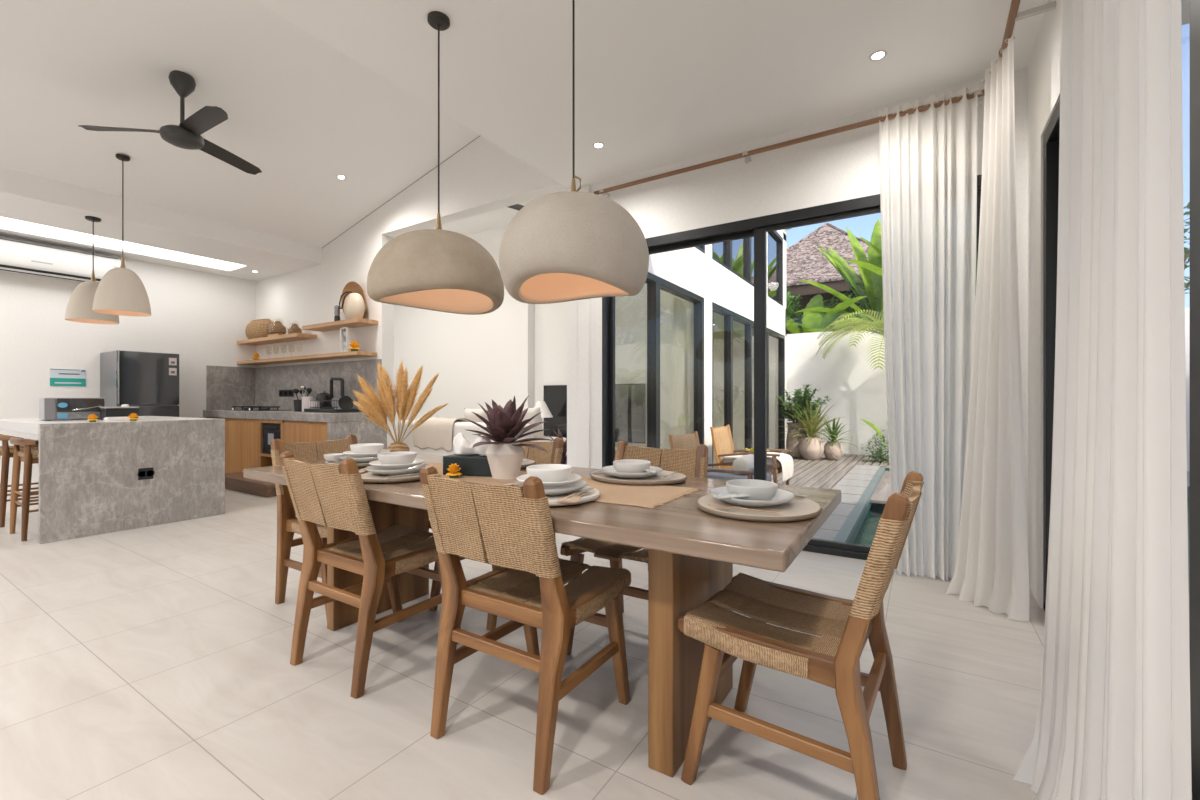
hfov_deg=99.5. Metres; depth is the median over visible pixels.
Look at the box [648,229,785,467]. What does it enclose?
wall
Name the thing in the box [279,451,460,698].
dining chair
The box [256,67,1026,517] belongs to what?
wall
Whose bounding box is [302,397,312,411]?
canister
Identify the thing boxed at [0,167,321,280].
ceiling
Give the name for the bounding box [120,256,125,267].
socket
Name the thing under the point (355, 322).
wall shelf
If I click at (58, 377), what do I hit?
notice
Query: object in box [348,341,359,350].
marigold
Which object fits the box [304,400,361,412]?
dish rack
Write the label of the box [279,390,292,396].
power socket
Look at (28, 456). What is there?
bar stool
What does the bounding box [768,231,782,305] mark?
window
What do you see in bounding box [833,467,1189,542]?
trim
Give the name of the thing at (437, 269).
pendant lamp
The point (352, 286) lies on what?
oval tray
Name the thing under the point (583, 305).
trim
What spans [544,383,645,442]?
television
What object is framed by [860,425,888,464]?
shrub
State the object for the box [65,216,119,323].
pendant lamp
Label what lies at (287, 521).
dining chair
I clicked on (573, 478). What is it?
plate
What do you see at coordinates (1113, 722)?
curtain
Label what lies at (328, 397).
plate
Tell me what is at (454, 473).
marigold
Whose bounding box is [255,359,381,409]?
backsplash
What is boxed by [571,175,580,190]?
socket
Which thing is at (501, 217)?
ceiling
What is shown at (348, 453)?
plate
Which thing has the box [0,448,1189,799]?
floor
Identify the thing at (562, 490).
dinner plate
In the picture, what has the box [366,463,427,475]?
dinner plate
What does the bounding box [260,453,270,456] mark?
shelf
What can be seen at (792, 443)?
planter
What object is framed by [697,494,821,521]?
charger
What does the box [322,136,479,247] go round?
trim
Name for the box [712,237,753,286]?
window
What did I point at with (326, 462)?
charger
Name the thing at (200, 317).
wall
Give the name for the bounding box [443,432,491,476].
tissue box
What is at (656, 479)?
charger
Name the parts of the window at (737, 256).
glass, glass, glass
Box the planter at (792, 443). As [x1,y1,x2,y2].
[786,422,806,458]
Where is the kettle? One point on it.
(321, 396)
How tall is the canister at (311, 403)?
0.145 m
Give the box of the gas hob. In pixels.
[231,406,290,410]
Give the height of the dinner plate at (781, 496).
0.030 m
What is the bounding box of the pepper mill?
[334,305,339,320]
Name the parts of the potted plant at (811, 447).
pot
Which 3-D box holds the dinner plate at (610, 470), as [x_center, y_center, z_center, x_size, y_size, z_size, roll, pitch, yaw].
[0.129,0.299,2.099,0.255,0.030,0.249,0,0,32]
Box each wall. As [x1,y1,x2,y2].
[0,236,255,493]
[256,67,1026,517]
[394,225,689,448]
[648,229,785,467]
[786,307,1189,470]
[1027,0,1060,607]
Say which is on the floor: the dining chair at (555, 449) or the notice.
the dining chair at (555, 449)
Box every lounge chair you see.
[668,431,774,481]
[710,425,793,484]
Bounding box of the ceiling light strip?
[0,216,246,270]
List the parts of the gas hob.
glass plate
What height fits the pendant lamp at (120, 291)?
1.450 m
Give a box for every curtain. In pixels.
[670,297,687,448]
[879,84,976,580]
[946,29,1029,620]
[1013,0,1191,799]
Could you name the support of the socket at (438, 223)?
attached to the pendant lamp at (437, 269)
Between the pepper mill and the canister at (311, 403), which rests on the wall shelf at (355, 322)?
the pepper mill
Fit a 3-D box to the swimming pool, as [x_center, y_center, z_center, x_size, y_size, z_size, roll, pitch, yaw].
[4.770,1.837,5.069,3.770,1.485,5.230,0,0,32]
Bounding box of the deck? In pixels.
[771,452,890,503]
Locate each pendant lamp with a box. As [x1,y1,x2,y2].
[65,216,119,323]
[92,154,150,315]
[367,11,503,314]
[499,0,648,303]
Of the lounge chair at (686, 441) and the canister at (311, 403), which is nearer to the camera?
the lounge chair at (686, 441)
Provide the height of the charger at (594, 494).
0.018 m
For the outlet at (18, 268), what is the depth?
5.96 m
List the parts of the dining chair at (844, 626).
leg, leg, rail, rail, rail, leg, leg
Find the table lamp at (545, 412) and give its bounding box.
[534,401,552,436]
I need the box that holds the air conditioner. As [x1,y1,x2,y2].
[0,238,125,282]
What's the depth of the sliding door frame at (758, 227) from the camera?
3.83 m
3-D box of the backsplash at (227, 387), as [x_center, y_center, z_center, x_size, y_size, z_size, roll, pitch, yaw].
[-5.579,-0.179,7.709,0.019,0.651,0.658,0,0,32]
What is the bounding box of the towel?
[743,452,793,481]
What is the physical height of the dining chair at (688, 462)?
0.875 m
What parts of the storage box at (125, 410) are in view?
lid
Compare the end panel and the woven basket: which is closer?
the end panel
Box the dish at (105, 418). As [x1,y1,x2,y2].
[103,417,129,420]
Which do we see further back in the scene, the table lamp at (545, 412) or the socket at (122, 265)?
the table lamp at (545, 412)
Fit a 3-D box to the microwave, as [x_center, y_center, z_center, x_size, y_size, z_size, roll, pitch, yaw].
[-4.742,0.080,4.571,0.296,0.200,0.380,0,0,36]
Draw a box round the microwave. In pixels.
[39,398,104,420]
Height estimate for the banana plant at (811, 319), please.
3.832 m
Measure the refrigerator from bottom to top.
1.680 m
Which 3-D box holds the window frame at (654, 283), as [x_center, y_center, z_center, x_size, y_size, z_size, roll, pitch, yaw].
[0.682,-0.140,5.778,0.125,2.440,2.450,0,0,32]
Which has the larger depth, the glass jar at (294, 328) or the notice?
the glass jar at (294, 328)
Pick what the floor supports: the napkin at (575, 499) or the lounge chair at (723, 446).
the lounge chair at (723, 446)
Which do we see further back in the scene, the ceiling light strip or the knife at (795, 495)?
the ceiling light strip
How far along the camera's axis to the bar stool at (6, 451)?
4.33 m
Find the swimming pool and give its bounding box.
[848,468,1189,592]
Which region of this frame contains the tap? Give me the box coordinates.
[330,377,343,396]
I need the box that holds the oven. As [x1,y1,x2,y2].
[263,423,280,453]
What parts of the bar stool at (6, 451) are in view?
leg, rail, seat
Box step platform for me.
[225,472,276,497]
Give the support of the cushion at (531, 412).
on the sofa
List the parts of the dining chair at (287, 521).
leg, rail, leg, leg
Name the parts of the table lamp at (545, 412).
lamp shade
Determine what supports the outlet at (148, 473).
attached to the power socket at (143, 473)
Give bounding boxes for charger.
[325,461,370,466]
[361,471,419,482]
[504,483,599,506]
[521,459,535,467]
[590,470,686,484]
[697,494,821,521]
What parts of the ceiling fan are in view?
blade, motor, blade, blade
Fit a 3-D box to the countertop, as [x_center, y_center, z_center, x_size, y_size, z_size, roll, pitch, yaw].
[-4.194,0.198,6.803,3.323,0.100,0.702,0,0,32]
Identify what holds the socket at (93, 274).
attached to the pendant lamp at (80, 303)
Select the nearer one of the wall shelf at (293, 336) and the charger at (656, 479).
the charger at (656, 479)
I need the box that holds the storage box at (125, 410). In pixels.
[99,404,138,419]
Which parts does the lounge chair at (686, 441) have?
post, post, armrest, armrest, leg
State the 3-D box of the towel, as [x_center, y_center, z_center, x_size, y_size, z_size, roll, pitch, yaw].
[2.084,0.820,6.280,0.496,0.312,0.602,0,0,32]
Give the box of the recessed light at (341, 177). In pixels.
[337,175,345,179]
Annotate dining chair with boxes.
[271,434,358,617]
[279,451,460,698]
[419,466,630,794]
[427,437,563,630]
[560,441,708,654]
[678,471,923,799]
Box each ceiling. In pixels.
[0,0,479,247]
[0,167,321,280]
[255,0,1189,188]
[394,191,564,237]
[713,312,752,331]
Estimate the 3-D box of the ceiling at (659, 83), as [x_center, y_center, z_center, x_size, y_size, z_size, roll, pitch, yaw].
[-0.063,-2.610,-0.519,5.950,1.320,8.655,0,0,32]
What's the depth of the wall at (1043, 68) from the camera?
2.71 m
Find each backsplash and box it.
[206,365,254,409]
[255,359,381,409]
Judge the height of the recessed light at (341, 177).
0.036 m
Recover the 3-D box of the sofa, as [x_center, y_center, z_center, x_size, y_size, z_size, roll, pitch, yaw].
[-1.607,0.680,6.767,2.300,0.800,0.910,0,0,32]
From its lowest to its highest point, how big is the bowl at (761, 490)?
0.052 m
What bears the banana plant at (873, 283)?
on the ground
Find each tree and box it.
[786,282,847,333]
[800,281,878,327]
[1183,202,1189,293]
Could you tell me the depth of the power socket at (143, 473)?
4.31 m
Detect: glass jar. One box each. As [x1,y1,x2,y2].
[269,321,285,333]
[288,323,301,333]
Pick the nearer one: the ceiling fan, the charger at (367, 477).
the charger at (367, 477)
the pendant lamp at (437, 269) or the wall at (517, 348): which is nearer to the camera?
the pendant lamp at (437, 269)
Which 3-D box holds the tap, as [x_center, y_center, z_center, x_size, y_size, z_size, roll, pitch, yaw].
[-3.336,-0.070,6.419,0.355,0.437,0.065,0,0,41]
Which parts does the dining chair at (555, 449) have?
leg, leg, leg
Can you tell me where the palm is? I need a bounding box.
[816,309,884,369]
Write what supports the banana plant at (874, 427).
on the deck
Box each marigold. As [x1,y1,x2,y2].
[87,414,97,421]
[128,413,138,420]
[251,353,260,359]
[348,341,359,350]
[446,463,461,477]
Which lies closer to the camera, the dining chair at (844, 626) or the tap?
the dining chair at (844, 626)
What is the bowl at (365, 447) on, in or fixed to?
on the plate at (348, 453)
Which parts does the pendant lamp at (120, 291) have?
lamp shade, cord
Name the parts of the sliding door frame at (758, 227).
sash, sash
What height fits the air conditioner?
0.353 m
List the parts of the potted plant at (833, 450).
pot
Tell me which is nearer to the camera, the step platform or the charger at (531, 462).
the charger at (531, 462)
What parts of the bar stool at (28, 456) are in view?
leg, rail, leg, seat, seat rail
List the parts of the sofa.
armrest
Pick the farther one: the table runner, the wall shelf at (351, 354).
the wall shelf at (351, 354)
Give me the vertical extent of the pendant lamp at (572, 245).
1.513 m
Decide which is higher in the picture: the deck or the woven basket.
the woven basket
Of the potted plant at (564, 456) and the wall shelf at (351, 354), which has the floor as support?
the potted plant at (564, 456)
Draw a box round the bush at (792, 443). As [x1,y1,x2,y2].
[776,384,829,458]
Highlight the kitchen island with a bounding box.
[0,416,224,543]
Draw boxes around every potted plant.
[463,395,553,478]
[546,429,566,464]
[775,398,844,459]
[814,416,857,460]
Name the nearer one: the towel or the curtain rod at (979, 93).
the curtain rod at (979, 93)
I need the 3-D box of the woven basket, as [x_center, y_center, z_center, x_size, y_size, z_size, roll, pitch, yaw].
[-5.106,-1.050,7.635,0.654,0.319,0.272,0,0,32]
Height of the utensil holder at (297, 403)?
0.334 m
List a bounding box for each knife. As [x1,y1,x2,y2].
[387,473,418,477]
[794,494,807,497]
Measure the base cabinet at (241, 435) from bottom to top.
0.830 m
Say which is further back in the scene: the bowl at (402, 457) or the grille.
the grille
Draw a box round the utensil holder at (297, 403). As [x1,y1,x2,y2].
[293,386,311,411]
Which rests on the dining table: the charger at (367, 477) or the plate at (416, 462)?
the charger at (367, 477)
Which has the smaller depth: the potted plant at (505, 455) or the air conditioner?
the potted plant at (505, 455)
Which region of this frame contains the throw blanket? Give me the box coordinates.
[413,418,467,451]
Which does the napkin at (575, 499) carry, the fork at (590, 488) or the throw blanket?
the fork at (590, 488)
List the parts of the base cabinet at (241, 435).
door, door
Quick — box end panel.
[327,421,386,449]
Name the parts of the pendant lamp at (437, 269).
lamp shade, cord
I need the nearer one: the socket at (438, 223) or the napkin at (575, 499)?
the napkin at (575, 499)
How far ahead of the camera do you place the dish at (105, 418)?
4.34 m
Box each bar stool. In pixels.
[0,434,38,527]
[10,437,38,540]
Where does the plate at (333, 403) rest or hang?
in the dish rack
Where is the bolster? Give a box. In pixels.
[732,454,753,474]
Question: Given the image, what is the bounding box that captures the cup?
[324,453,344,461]
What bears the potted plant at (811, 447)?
on the deck
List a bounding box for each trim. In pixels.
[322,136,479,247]
[578,185,589,467]
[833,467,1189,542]
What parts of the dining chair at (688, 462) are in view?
rail, leg, leg, leg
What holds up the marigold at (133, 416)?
on the kitchen island
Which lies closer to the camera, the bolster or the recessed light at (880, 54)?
the recessed light at (880, 54)
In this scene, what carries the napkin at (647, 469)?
on the dinner plate at (610, 470)
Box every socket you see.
[91,270,95,280]
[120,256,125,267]
[137,467,154,479]
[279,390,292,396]
[436,213,441,229]
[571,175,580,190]
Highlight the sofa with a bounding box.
[397,420,566,455]
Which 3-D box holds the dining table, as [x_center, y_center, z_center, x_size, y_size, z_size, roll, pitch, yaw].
[-0.412,0.705,2.152,2.500,0.750,0.915,0,0,32]
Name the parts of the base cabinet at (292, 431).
door, door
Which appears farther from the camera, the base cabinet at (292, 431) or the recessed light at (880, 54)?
the base cabinet at (292, 431)
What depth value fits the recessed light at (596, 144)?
3.88 m
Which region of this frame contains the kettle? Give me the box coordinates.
[315,391,329,406]
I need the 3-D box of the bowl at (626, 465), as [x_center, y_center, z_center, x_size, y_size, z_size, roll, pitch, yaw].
[0.133,0.280,2.098,0.158,0.052,0.154,0,0,32]
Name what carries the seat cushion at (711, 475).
on the lounge chair at (686, 441)
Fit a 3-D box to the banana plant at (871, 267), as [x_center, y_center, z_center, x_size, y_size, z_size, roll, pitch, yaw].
[7.472,-1.683,11.094,2.496,5.632,3.153,0,0,-43]
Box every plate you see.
[325,396,334,408]
[331,396,340,408]
[338,396,352,408]
[339,455,377,462]
[343,449,389,456]
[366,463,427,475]
[369,459,424,468]
[514,480,586,495]
[516,473,581,486]
[601,466,661,478]
[710,486,793,506]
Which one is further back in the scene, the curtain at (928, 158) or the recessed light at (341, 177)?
the recessed light at (341, 177)
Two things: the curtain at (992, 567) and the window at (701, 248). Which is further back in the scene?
the window at (701, 248)
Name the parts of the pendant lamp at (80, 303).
lamp shade, cord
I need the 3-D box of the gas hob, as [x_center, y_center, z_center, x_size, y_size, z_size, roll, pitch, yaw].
[-4.872,0.118,7.220,1.000,0.060,0.440,0,0,32]
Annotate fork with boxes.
[566,487,593,497]
[708,504,780,513]
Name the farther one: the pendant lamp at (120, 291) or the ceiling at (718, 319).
the ceiling at (718, 319)
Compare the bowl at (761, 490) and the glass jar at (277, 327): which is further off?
the glass jar at (277, 327)
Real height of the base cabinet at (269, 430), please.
0.830 m
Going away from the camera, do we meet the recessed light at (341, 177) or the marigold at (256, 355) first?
the recessed light at (341, 177)
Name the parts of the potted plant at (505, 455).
pot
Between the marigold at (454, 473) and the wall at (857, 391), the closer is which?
the marigold at (454, 473)
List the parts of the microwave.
control panel, panel, door, handle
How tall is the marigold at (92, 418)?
0.065 m
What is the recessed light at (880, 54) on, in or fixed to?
in the ceiling at (659, 83)
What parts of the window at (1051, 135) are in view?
sash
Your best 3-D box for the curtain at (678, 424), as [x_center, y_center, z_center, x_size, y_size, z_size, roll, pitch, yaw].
[1.068,-0.136,6.841,0.111,2.436,0.460,0,0,32]
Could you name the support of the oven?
in the base cabinet at (269, 430)
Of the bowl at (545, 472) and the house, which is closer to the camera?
the bowl at (545, 472)
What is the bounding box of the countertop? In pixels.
[203,410,386,421]
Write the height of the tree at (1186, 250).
5.340 m
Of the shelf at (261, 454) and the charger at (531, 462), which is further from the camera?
the shelf at (261, 454)
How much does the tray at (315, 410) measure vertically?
0.045 m
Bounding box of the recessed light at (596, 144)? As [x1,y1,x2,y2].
[592,142,604,147]
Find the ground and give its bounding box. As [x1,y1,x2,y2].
[1189,606,1189,651]
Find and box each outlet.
[0,264,100,281]
[137,470,146,477]
[145,470,154,476]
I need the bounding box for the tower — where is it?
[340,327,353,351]
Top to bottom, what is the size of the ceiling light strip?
0.070 m
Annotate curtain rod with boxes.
[594,89,984,196]
[998,0,1055,56]
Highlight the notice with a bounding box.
[50,368,85,385]
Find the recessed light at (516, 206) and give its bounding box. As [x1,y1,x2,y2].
[508,204,523,209]
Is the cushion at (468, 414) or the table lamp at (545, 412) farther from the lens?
the table lamp at (545, 412)
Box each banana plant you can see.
[786,294,866,333]
[791,306,883,331]
[795,219,883,326]
[846,237,881,276]
[860,419,887,447]
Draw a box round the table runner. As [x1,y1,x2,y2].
[427,463,698,508]
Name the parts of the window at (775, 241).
glass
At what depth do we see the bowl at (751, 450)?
6.30 m
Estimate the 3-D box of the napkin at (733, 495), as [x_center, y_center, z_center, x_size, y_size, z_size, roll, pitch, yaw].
[0.392,0.281,1.506,0.110,0.010,0.032,0,0,-19]
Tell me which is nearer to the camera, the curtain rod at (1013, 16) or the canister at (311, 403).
the curtain rod at (1013, 16)
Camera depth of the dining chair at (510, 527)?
1.55 m
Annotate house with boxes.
[786,222,869,331]
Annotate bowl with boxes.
[350,443,383,453]
[377,451,416,464]
[526,464,571,481]
[613,459,650,472]
[726,479,777,500]
[745,448,768,452]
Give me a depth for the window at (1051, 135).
1.34 m
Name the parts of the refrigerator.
door, door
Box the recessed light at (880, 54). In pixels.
[869,50,887,60]
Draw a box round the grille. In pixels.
[0,238,117,258]
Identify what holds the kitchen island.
on the floor
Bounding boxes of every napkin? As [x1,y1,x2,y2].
[557,490,590,502]
[645,468,659,472]
[713,493,749,498]
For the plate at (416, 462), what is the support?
on the dinner plate at (385, 472)
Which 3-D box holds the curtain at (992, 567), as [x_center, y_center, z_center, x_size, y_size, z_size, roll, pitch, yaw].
[2.108,-0.386,2.686,0.306,2.936,0.395,0,0,-14]
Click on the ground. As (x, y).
(1189, 606)
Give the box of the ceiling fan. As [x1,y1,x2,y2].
[78,70,261,174]
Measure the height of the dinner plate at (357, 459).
0.030 m
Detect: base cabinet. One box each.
[225,418,258,472]
[259,419,283,466]
[282,420,326,442]
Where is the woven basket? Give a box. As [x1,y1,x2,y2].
[245,319,273,338]
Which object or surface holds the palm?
on the deck
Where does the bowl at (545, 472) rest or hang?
on the plate at (573, 478)
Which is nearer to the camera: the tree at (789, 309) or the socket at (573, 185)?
the socket at (573, 185)
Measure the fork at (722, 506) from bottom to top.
0.008 m
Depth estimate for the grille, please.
6.00 m
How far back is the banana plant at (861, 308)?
11.65 m
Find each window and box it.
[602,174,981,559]
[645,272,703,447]
[695,245,704,253]
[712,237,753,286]
[712,302,784,467]
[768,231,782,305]
[1043,0,1199,799]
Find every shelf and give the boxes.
[237,333,316,345]
[237,351,376,364]
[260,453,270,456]
[302,318,377,331]
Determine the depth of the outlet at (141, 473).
4.30 m
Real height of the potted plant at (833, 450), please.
0.861 m
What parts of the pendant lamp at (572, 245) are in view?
cord, lamp shade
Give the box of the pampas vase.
[352,361,447,451]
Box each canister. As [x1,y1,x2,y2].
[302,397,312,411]
[309,400,319,407]
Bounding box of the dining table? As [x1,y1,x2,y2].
[243,453,840,776]
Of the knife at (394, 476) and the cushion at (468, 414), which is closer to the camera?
the knife at (394, 476)
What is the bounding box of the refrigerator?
[100,350,178,416]
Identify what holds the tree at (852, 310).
on the ground
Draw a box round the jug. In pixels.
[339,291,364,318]
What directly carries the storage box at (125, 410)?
on the kitchen island
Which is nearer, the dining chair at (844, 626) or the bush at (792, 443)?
the dining chair at (844, 626)
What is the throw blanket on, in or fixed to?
on the sofa
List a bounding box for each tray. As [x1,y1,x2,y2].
[304,408,361,412]
[341,281,365,314]
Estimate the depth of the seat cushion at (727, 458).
6.22 m
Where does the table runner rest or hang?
on the dining table
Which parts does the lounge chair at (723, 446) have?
post, post, armrest, seat frame, armrest, leg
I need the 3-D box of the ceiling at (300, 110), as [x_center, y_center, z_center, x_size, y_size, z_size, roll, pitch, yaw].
[-4.413,-2.664,2.237,4.350,1.209,8.654,0,0,32]
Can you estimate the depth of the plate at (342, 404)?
6.00 m
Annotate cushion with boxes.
[464,408,488,421]
[516,407,543,437]
[707,467,769,480]
[723,455,781,468]

